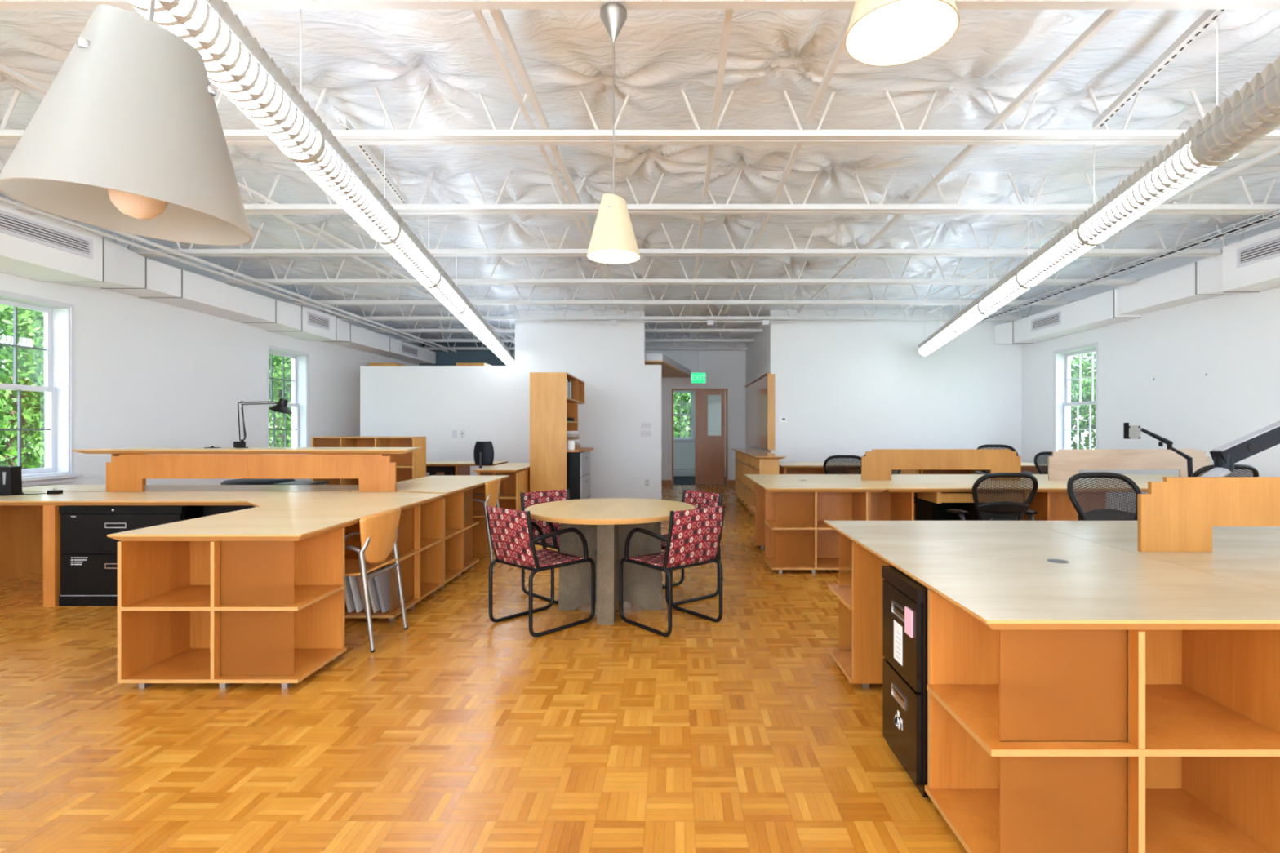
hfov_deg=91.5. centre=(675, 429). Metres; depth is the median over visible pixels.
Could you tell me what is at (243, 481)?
stool
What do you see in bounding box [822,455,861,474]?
office chair
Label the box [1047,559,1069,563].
cable grommet
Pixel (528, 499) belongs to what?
chair
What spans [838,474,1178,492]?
countertop
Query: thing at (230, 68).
tube light
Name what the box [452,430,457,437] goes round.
blank plate
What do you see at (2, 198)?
ceiling pipe
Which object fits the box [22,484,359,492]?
countertop
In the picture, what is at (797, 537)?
shelf unit
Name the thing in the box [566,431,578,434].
paper stack
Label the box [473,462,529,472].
countertop
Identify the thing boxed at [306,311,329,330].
vent grille
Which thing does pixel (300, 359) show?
window
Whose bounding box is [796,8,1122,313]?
bar
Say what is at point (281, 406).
lamp
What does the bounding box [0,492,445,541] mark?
countertop
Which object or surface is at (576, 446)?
paper stack
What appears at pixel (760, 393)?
wall panel
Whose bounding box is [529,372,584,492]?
bookcase
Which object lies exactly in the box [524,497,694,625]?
round table
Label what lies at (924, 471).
drawer unit
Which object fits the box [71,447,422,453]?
countertop
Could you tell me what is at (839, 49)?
bar
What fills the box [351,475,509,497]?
countertop
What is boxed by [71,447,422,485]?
countertop
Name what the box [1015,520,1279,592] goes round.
desk
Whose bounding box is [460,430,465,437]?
outlet
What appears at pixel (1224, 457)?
monitor arm
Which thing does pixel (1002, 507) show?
office chair
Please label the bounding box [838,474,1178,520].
desk
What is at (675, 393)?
leafy tree
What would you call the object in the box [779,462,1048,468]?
countertop
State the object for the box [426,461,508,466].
countertop
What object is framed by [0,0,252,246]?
pendant lamp
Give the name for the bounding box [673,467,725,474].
baseboard heater
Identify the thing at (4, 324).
leafy tree
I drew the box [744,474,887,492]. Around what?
countertop
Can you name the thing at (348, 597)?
portfolio
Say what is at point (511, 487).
shelf unit
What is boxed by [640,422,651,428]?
light switch
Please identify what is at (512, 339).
joist
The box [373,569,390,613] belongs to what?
portfolio
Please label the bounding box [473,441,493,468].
chair
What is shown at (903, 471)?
drawer unit
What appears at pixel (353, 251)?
joist
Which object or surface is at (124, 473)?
divider
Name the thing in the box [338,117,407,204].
strut
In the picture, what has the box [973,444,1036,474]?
office chair
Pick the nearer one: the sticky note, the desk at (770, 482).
the sticky note
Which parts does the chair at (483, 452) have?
post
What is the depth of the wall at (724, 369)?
13.90 m
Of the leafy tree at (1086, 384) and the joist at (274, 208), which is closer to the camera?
the joist at (274, 208)
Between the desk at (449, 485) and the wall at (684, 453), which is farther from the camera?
the wall at (684, 453)
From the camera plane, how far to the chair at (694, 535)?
3.85 m
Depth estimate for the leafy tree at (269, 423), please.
22.21 m
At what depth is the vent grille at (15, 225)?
5.09 m
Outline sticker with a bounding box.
[894,710,902,730]
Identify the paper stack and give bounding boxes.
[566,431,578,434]
[566,434,580,436]
[566,436,578,439]
[574,444,580,448]
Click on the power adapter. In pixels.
(52, 491)
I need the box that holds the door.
[671,388,728,485]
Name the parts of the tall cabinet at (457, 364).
door, door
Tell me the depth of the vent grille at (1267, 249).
5.71 m
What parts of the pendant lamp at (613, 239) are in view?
lamp shade, bulb, cord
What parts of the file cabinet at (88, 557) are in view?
drawer, handle, handle, rail, drawer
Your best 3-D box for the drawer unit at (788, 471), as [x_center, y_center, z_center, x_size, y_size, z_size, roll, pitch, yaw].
[1.935,0.893,8.930,0.810,0.713,0.540,0,0,0]
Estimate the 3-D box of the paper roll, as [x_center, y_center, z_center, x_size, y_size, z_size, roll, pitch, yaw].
[-1.440,0.214,8.520,0.120,0.131,0.119,0,0,0]
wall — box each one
[0,200,418,487]
[360,308,662,499]
[418,342,746,479]
[673,391,725,476]
[746,313,768,452]
[768,307,1022,462]
[1022,220,1279,512]
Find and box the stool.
[220,478,295,484]
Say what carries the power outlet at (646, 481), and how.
attached to the wall at (622, 393)
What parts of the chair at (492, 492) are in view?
leg, seat, leg, leg, backrest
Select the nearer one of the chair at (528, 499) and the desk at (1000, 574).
the desk at (1000, 574)
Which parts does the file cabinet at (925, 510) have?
drawer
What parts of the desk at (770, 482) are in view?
leg panel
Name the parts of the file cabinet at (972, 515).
drawer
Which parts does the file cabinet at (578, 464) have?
drawer, drawer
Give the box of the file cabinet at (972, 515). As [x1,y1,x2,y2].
[955,502,1017,520]
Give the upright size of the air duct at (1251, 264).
0.445 m
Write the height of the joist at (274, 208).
0.398 m
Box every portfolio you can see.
[344,576,355,613]
[348,575,364,613]
[356,567,382,613]
[367,565,388,613]
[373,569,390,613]
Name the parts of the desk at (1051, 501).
leg panel, leg panel, pencil drawer, drawer, leg panel, leg panel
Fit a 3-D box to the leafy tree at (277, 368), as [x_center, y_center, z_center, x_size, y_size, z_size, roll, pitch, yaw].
[-9.540,-1.022,15.224,3.342,6.689,4.030,0,0,6]
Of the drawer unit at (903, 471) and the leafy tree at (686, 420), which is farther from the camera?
the leafy tree at (686, 420)
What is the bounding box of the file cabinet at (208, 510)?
[203,505,255,516]
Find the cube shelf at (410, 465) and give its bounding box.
[311,436,426,484]
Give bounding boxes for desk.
[0,484,359,580]
[0,492,445,606]
[351,475,509,553]
[426,461,508,475]
[473,462,529,493]
[744,474,887,520]
[779,462,1048,474]
[823,520,1279,630]
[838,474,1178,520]
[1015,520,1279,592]
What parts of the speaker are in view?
trim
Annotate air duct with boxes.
[0,200,435,364]
[994,227,1279,344]
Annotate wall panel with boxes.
[744,373,774,449]
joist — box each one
[0,0,1279,8]
[0,83,1279,145]
[10,168,1279,214]
[110,221,1245,256]
[213,256,1141,284]
[280,284,1077,305]
[320,299,1032,320]
[366,314,763,333]
[395,326,754,342]
[418,334,746,350]
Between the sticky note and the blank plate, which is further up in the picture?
the blank plate
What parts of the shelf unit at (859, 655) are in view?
shelf, frosted panel, frosted panel, shelf, panel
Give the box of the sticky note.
[904,606,913,637]
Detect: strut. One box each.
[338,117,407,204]
[1092,8,1226,128]
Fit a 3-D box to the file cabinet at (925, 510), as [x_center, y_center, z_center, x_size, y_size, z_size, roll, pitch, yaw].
[3.010,0.970,6.567,0.780,0.560,0.465,0,0,0]
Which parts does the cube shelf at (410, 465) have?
panel, frosted panel, panel, panel, panel, shelf, panel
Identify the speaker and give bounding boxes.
[0,465,24,495]
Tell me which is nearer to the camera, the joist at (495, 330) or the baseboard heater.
the joist at (495, 330)
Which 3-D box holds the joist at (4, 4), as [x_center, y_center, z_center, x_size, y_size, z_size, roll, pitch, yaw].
[0.000,-1.929,2.500,11.440,0.398,0.124,0,0,0]
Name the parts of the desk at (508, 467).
leg panel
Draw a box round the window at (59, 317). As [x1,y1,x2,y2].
[0,289,82,486]
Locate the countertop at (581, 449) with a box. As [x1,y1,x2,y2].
[566,447,593,452]
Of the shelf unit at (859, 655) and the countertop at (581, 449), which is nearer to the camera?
the shelf unit at (859, 655)
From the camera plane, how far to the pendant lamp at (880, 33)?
1.36 m
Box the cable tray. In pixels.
[974,207,1279,325]
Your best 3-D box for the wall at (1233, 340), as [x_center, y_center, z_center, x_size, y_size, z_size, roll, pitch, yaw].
[5.850,-0.550,3.350,0.240,3.600,13.900,0,0,0]
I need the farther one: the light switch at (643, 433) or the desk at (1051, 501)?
the light switch at (643, 433)
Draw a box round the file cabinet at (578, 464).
[566,450,591,499]
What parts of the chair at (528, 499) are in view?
sled frame, backrest, seat, armrest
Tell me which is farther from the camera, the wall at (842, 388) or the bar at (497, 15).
the wall at (842, 388)
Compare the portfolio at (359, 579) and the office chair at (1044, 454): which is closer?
the portfolio at (359, 579)
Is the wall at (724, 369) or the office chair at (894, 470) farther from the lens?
the wall at (724, 369)
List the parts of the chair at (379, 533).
leg, leg, leg, seat, backrest, leg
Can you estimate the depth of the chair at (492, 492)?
5.88 m
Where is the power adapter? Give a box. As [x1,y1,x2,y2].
[0,488,62,496]
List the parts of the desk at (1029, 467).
leg panel, leg panel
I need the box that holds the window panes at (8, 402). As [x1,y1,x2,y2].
[0,304,44,469]
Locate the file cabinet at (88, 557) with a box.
[58,505,203,606]
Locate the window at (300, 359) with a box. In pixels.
[266,345,308,454]
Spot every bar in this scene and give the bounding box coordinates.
[0,62,515,343]
[472,8,626,313]
[689,8,733,313]
[724,8,853,313]
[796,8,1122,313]
[927,145,1279,313]
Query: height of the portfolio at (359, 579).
0.244 m
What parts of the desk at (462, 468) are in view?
leg panel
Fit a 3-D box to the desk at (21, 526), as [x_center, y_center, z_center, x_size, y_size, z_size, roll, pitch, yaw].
[-4.130,0.875,5.310,2.980,0.750,0.580,0,0,0]
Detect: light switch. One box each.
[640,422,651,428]
[640,430,651,436]
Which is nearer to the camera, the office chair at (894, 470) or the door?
the office chair at (894, 470)
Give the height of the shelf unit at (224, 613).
0.714 m
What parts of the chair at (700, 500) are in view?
seat, sled frame, backrest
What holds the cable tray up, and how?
hanging from the joist at (393, 136)
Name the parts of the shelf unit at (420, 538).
panel, shelf, shelf, frosted panel, frosted panel, panel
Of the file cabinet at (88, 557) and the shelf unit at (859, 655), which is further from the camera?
the file cabinet at (88, 557)
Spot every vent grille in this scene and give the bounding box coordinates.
[0,209,93,258]
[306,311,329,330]
[400,342,417,357]
[1031,311,1061,332]
[1236,235,1279,267]
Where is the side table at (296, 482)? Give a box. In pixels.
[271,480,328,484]
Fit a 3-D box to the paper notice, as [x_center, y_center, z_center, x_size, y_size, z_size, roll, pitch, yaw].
[0.814,0.780,2.277,0.002,0.140,0.085,0,0,0]
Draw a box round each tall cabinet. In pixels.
[368,363,406,365]
[456,363,491,365]
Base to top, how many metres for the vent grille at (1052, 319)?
0.180 m
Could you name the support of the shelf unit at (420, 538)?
on the floor
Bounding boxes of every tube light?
[124,0,515,365]
[918,17,1279,356]
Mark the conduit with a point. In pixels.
(612, 322)
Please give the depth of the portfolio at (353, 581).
4.05 m
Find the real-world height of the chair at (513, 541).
0.767 m
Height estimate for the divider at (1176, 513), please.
0.304 m
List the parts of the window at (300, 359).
sash, sash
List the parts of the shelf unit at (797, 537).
frosted panel, frosted panel, shelf, shelf, panel, panel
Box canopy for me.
[644,353,691,377]
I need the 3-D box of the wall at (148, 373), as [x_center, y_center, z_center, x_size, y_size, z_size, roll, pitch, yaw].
[-5.850,-0.550,5.150,0.240,3.600,17.500,0,0,0]
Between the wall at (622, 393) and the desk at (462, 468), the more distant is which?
the wall at (622, 393)
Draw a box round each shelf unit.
[117,527,346,688]
[344,497,444,621]
[440,488,479,587]
[478,470,524,511]
[750,482,764,549]
[764,489,868,573]
[828,532,890,688]
[924,589,1279,852]
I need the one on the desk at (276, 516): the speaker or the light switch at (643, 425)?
the speaker
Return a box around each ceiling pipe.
[0,191,457,352]
[0,195,448,352]
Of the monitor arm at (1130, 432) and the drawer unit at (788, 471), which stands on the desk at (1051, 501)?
the monitor arm at (1130, 432)
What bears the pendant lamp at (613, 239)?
hanging from the joist at (4, 4)
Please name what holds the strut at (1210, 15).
attached to the joist at (393, 136)
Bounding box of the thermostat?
[779,416,786,422]
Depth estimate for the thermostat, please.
10.27 m
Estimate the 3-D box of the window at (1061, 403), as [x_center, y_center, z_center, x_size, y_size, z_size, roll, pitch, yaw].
[5.800,-0.343,8.935,0.260,1.685,1.050,0,0,0]
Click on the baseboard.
(664, 482)
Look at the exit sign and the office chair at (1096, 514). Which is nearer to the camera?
the office chair at (1096, 514)
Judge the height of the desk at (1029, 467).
0.752 m
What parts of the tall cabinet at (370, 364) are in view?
door, door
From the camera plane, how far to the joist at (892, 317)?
9.81 m
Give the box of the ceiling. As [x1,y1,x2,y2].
[0,8,1279,338]
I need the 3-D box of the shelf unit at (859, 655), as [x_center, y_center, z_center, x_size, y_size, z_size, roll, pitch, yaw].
[1.268,0.893,3.180,0.865,0.714,0.440,0,0,0]
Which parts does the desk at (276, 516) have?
leg panel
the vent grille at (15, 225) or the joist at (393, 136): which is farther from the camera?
the vent grille at (15, 225)
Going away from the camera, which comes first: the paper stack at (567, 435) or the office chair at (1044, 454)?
the office chair at (1044, 454)
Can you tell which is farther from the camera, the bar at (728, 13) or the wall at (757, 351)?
the wall at (757, 351)
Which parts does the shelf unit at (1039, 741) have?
panel, frosted panel, frosted panel, shelf, shelf, panel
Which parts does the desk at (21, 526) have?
leg panel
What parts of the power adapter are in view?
cord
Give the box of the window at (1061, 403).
[1053,342,1097,451]
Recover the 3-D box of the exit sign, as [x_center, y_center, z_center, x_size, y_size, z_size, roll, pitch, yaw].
[0.465,-1.436,12.621,0.320,1.028,0.057,0,0,0]
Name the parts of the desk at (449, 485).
leg panel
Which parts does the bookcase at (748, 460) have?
shelf, shelf, shelf, panel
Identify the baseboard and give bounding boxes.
[662,480,735,485]
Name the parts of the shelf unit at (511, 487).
frosted panel, shelf, panel, panel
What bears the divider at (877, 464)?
on the desk at (1051, 501)
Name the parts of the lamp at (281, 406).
arm, arm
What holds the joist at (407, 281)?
attached to the ceiling
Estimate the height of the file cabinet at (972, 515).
0.600 m
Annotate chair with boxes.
[344,506,407,653]
[472,478,501,562]
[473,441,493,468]
[485,505,595,637]
[520,488,569,604]
[619,505,724,637]
[661,489,722,605]
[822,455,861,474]
[860,454,915,503]
[946,472,1038,520]
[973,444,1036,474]
[1033,451,1052,474]
[1066,472,1142,520]
[1191,464,1258,476]
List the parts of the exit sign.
stem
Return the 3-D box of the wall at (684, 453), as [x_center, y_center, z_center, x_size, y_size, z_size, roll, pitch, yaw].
[0.500,-0.250,16.700,4.200,3.000,0.200,0,0,0]
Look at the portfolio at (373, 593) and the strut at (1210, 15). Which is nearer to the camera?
the strut at (1210, 15)
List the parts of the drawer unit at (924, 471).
panel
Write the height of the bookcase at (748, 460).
0.900 m
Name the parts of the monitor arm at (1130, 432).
plate rail, mount plate, arm, arm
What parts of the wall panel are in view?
cap rail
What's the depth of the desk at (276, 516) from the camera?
4.35 m
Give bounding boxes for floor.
[0,476,967,852]
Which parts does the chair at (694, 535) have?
seat, armrest, sled frame, backrest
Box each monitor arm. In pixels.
[1123,422,1193,476]
[1200,420,1279,476]
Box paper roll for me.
[566,440,574,449]
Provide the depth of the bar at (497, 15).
3.41 m
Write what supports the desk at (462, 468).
on the floor
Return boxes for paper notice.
[893,620,902,666]
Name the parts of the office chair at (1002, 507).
armrest, armrest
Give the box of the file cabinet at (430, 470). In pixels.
[426,466,455,476]
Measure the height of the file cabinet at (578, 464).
0.940 m
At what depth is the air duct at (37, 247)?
6.31 m
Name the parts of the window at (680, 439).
sash, sash, sill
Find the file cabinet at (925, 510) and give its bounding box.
[915,492,955,520]
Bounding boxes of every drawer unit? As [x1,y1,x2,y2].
[785,468,844,474]
[846,468,919,518]
[922,469,982,474]
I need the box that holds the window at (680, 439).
[673,391,695,442]
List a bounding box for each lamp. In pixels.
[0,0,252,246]
[233,398,292,448]
[586,2,640,264]
[844,0,959,66]
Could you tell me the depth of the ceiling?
4.08 m
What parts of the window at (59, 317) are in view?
sash, sash, sill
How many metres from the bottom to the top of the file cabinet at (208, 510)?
0.700 m
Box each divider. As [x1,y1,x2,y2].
[106,454,395,491]
[861,448,1020,479]
[1048,448,1209,479]
[1137,476,1279,551]
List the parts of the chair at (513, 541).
backrest, armrest, sled frame, armrest, seat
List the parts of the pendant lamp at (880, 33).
bulb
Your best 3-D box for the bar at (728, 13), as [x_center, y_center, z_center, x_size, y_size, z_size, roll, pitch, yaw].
[0.230,-1.808,5.450,0.032,0.034,8.300,0,0,0]
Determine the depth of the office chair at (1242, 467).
4.95 m
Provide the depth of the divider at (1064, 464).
6.11 m
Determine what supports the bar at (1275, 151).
attached to the joist at (393, 136)
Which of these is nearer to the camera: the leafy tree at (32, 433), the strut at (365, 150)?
the strut at (365, 150)
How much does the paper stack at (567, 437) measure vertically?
0.039 m
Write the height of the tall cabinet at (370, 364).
2.470 m
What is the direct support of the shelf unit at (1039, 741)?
on the floor
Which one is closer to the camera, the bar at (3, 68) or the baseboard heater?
the bar at (3, 68)
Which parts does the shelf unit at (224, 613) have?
panel, shelf, shelf, frosted panel, frosted panel, panel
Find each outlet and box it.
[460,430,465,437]
[644,479,649,486]
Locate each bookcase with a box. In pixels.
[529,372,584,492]
[730,448,786,515]
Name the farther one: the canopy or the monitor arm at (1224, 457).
the canopy
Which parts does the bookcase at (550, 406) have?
panel, panel, panel, shelf, panel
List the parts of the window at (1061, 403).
sash, sash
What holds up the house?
on the lawn
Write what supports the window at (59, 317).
in the wall at (148, 373)
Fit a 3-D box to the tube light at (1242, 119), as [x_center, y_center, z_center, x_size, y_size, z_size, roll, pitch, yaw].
[2.581,-1.564,3.695,0.184,0.812,12.690,0,0,12]
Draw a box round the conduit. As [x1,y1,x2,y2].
[542,320,795,325]
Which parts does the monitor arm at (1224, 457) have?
arm, arm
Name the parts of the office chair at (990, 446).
frame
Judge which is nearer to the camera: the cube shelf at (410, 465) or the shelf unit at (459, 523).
the shelf unit at (459, 523)
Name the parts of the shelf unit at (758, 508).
shelf, frosted panel, frosted panel, shelf, panel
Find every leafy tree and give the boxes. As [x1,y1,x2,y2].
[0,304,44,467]
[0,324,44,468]
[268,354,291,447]
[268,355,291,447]
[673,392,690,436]
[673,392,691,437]
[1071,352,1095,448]
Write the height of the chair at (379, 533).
0.773 m
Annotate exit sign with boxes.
[690,335,706,384]
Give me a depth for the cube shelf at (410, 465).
7.50 m
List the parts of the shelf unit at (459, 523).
panel, shelf, shelf, frosted panel, frosted panel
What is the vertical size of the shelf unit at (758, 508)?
0.714 m
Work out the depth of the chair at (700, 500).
4.79 m
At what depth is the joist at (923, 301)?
8.59 m
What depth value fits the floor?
2.53 m
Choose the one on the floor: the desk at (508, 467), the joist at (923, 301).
the desk at (508, 467)
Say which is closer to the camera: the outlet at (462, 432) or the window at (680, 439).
the outlet at (462, 432)
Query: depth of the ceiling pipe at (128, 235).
7.02 m
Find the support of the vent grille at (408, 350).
attached to the air duct at (37, 247)
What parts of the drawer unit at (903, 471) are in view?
drawer, panel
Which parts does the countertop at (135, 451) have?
support panel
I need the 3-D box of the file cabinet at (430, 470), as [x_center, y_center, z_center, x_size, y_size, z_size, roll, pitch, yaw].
[-3.670,0.900,9.349,0.860,0.700,0.502,0,0,0]
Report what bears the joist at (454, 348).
attached to the ceiling
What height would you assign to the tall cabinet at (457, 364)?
2.470 m

